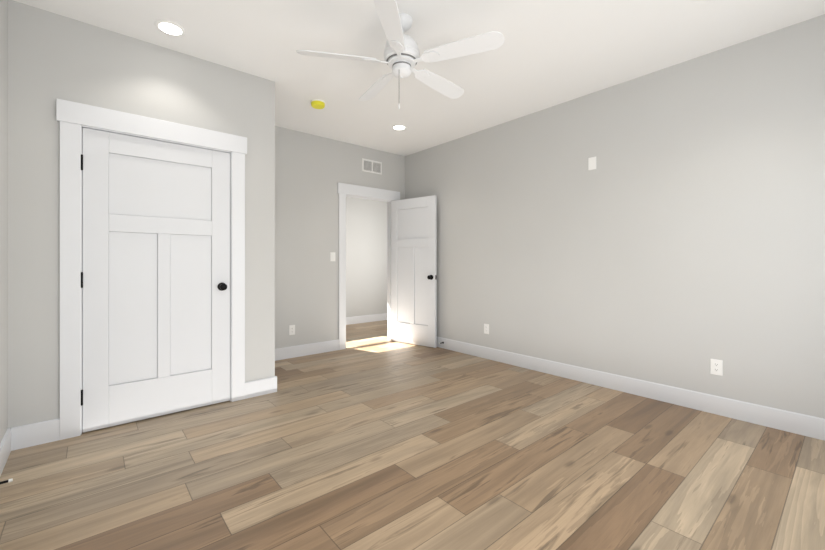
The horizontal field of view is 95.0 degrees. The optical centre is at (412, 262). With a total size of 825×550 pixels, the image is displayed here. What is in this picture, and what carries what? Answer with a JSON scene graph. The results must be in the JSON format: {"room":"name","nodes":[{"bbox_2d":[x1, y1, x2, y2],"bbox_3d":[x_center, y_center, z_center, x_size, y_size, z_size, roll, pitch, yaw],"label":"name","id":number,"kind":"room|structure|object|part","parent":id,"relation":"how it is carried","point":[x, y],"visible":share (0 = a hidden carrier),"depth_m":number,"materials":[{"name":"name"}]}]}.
{"room":"empty bedroom","nodes":[
{"label":"empty bedroom","id":0,"kind":"room"},
{"bbox_2d":[0,0,7,442],"bbox_3d":[-2.111,-0.230,1.801,0.120,2.720,6.860,0,0,-40],"label":"wall","id":1,"kind":"structure","parent":0,"point":[3,216],"depth_m":2.16,"materials":[{"name":"grey paint"}]},
{"bbox_2d":[0,427,15,475],"bbox_3d":[-1.182,1.062,0.813,0.015,0.135,3.850,0,0,-40],"label":"baseboard","id":2,"kind":"structure","parent":1,"relation":"attached to","point":[8,443],"depth_m":2.18,"materials":[{"name":"white wood"}]},
{"bbox_2d":[0,478,12,483],"bbox_3d":[-1.973,1.055,1.813,0.075,0.026,0.026,0,0,-40],"label":"door stop","id":3,"kind":"object","parent":2,"relation":"attached to","point":[7,481],"visible":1,"depth_m":1.82,"materials":[{"name":"black"}]},
{"bbox_2d":[8,0,274,428],"bbox_3d":[-1.860,-0.230,2.842,1.610,2.720,0.120,0,0,-40],"label":"wall","id":4,"kind":"structure","parent":0,"point":[52,57],"depth_m":2.45,"materials":[{"name":"grey paint"}]},
{"bbox_2d":[56,98,246,439],"bbox_3d":[-1.850,0.043,2.809,1.158,2.174,0.184,0,0,-40],"label":"door","id":5,"kind":"structure","parent":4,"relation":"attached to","point":[230,243],"depth_m":2.73,"materials":[{"name":"white wood"}]},
{"bbox_3d":[-1.847,0.113,2.801,0.918,2.018,0.168,0,0,-40],"label":"closet door","id":6,"kind":"part","parent":5,"relation":"part of","materials":[{"name":"white wood"}]},
{"bbox_2d":[254,376,276,392],"bbox_3d":[-1.535,1.062,3.714,0.015,0.135,1.055,0,0,-40],"label":"baseboard","id":7,"kind":"structure","parent":4,"relation":"attached to","point":[270,383],"depth_m":3.27,"materials":[{"name":"white wood"}]},
{"bbox_2d":[275,126,404,348],"bbox_3d":[-0.952,-0.230,5.007,5.800,2.720,0.120,0,0,-40],"label":"wall","id":8,"kind":"structure","parent":0,"point":[311,171],"depth_m":4.67,"materials":[{"name":"grey paint"}]},
{"bbox_2d":[289,325,294,334],"bbox_3d":[-1.436,0.800,4.511,0.072,0.116,0.008,0,0,-40],"label":"electrical outlet","id":9,"kind":"object","parent":8,"relation":"attached to","point":[291,329],"visible":1,"depth_m":4.51,"materials":[{"name":"white plastic"}]},
{"bbox_2d":[275,339,338,360],"bbox_3d":[-1.424,1.062,4.516,1.224,0.135,0.015,0,0,-40],"label":"baseboard","id":10,"kind":"structure","parent":8,"relation":"attached to","point":[333,345],"depth_m":4.62,"materials":[{"name":"white wood"}]},
{"bbox_2d":[330,252,334,260],"bbox_3d":[-1.022,-0.080,4.861,0.072,0.116,0.012,0,0,-40],"label":"light switch","id":11,"kind":"object","parent":8,"relation":"attached to","point":[332,256],"visible":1,"depth_m":4.85,"materials":[{"name":"white plastic"}]},
{"bbox_2d":[337,182,399,349],"bbox_3d":[-0.625,0.105,5.286,0.820,2.050,0.120,0,0,-40],"label":"door frame","id":12,"kind":"structure","parent":8,"relation":"in","point":[389,263],"depth_m":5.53,"materials":[{"name":"white wood"}]},
{"bbox_2d":[391,195,436,347],"bbox_3d":[0.021,0.113,5.264,0.248,2.018,0.774,0,0,-40],"label":"hall door","id":13,"kind":"structure","parent":12,"relation":"attached to","point":[413,270],"depth_m":5.21,"materials":[{"name":"white wood"}]},
{"bbox_2d":[362,158,381,174],"bbox_3d":[-0.560,-1.340,5.256,0.325,0.175,0.011,0,0,-40],"label":"air vent","id":14,"kind":"object","parent":8,"relation":"in","point":[371,166],"visible":1,"depth_m":5.25,"materials":[{"name":"white plastic"}]},
{"bbox_2d":[346,197,386,316],"bbox_3d":[-2.041,-0.230,6.286,5.800,2.720,0.120,0,0,-40],"label":"wall","id":15,"kind":"structure","parent":0,"point":[366,256],"depth_m":7.20,"materials":[{"name":"grey paint"}]},
{"bbox_2d":[346,313,386,324],"bbox_3d":[-2.043,1.062,6.196,5.680,0.135,0.015,0,0,-40],"label":"baseboard","id":16,"kind":"structure","parent":15,"relation":"attached to","point":[376,317],"depth_m":7.17,"materials":[{"name":"white wood"}]},
{"bbox_2d":[0,320,824,549],"bbox_3d":[0.098,1.180,3.681,5.920,0.100,6.860,0,0,-40],"label":"floor","id":17,"kind":"structure","parent":0,"point":[371,436],"depth_m":2.05,"materials":[{"name":"brown wood"}]},
{"bbox_2d":[13,0,824,155],"bbox_3d":[0.098,-1.640,3.681,5.920,0.100,6.860,0,0,-40],"label":"ceiling","id":18,"kind":"structure","parent":0,"point":[548,54],"depth_m":2.75,"materials":[{"name":"white paint"}]},
{"bbox_2d":[155,20,185,35],"bbox_3d":[-1.639,-1.586,2.558,0.176,0.008,0.176,0,0,-40],"label":"recessed light","id":19,"kind":"object","parent":18,"relation":"in","point":[171,28],"visible":1,"depth_m":2.55,"materials":[{"name":"white plastic"}]},
{"bbox_2d":[311,99,324,108],"bbox_3d":[-0.934,-1.565,3.736,0.140,0.049,0.140,0,0,-40],"label":"smoke detector","id":20,"kind":"object","parent":18,"relation":"attached to","point":[317,104],"visible":1,"depth_m":3.69,"materials":[{"name":"yellow plastic"}]},
{"bbox_2d":[392,124,406,129],"bbox_3d":[-0.155,-1.586,4.425,0.176,0.008,0.176,0,0,-40],"label":"recessed light","id":21,"kind":"object","parent":18,"relation":"in","point":[399,127],"visible":1,"depth_m":4.42,"materials":[{"name":"white plastic"}]},
{"bbox_2d":[296,0,503,108],"bbox_3d":[-0.058,-1.289,2.515,1.248,0.602,1.261,0,0,-40],"label":"ceiling fan","id":22,"kind":"object","parent":18,"relation":"hanging from","point":[402,57],"visible":1,"depth_m":2.38,"materials":[{"name":"white"}]},
{"bbox_2d":[405,14,824,418],"bbox_3d":[1.533,-0.230,3.800,0.120,2.720,4.940,0,0,-40],"label":"wall","id":23,"kind":"structure","parent":0,"point":[675,237],"depth_m":3.10,"materials":[{"name":"grey paint"}]},
{"bbox_2d":[484,324,488,333],"bbox_3d":[0.875,0.780,4.474,0.008,0.116,0.072,0,0,-40],"label":"electrical outlet","id":24,"kind":"object","parent":23,"relation":"attached to","point":[486,328],"visible":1,"depth_m":4.47,"materials":[{"name":"white plastic"}]},
{"bbox_2d":[588,157,595,169],"bbox_3d":[1.679,-0.930,3.530,0.006,0.116,0.072,0,0,-40],"label":"electrical outlet","id":25,"kind":"object","parent":23,"relation":"attached to","point":[591,163],"visible":1,"depth_m":3.53,"materials":[{"name":"white plastic"}]},
{"bbox_2d":[437,337,824,440],"bbox_3d":[1.482,1.062,3.756,0.015,0.135,4.940,0,0,-40],"label":"baseboard","id":26,"kind":"structure","parent":23,"relation":"attached to","point":[797,423],"depth_m":3.08,"materials":[{"name":"white wood"}]},
{"bbox_2d":[710,359,722,375],"bbox_3d":[2.275,0.780,2.829,0.008,0.116,0.072,0,0,-40],"label":"electrical outlet","id":27,"kind":"object","parent":23,"relation":"attached to","point":[716,366],"visible":1,"depth_m":2.83,"materials":[{"name":"white plastic"}]}
]}

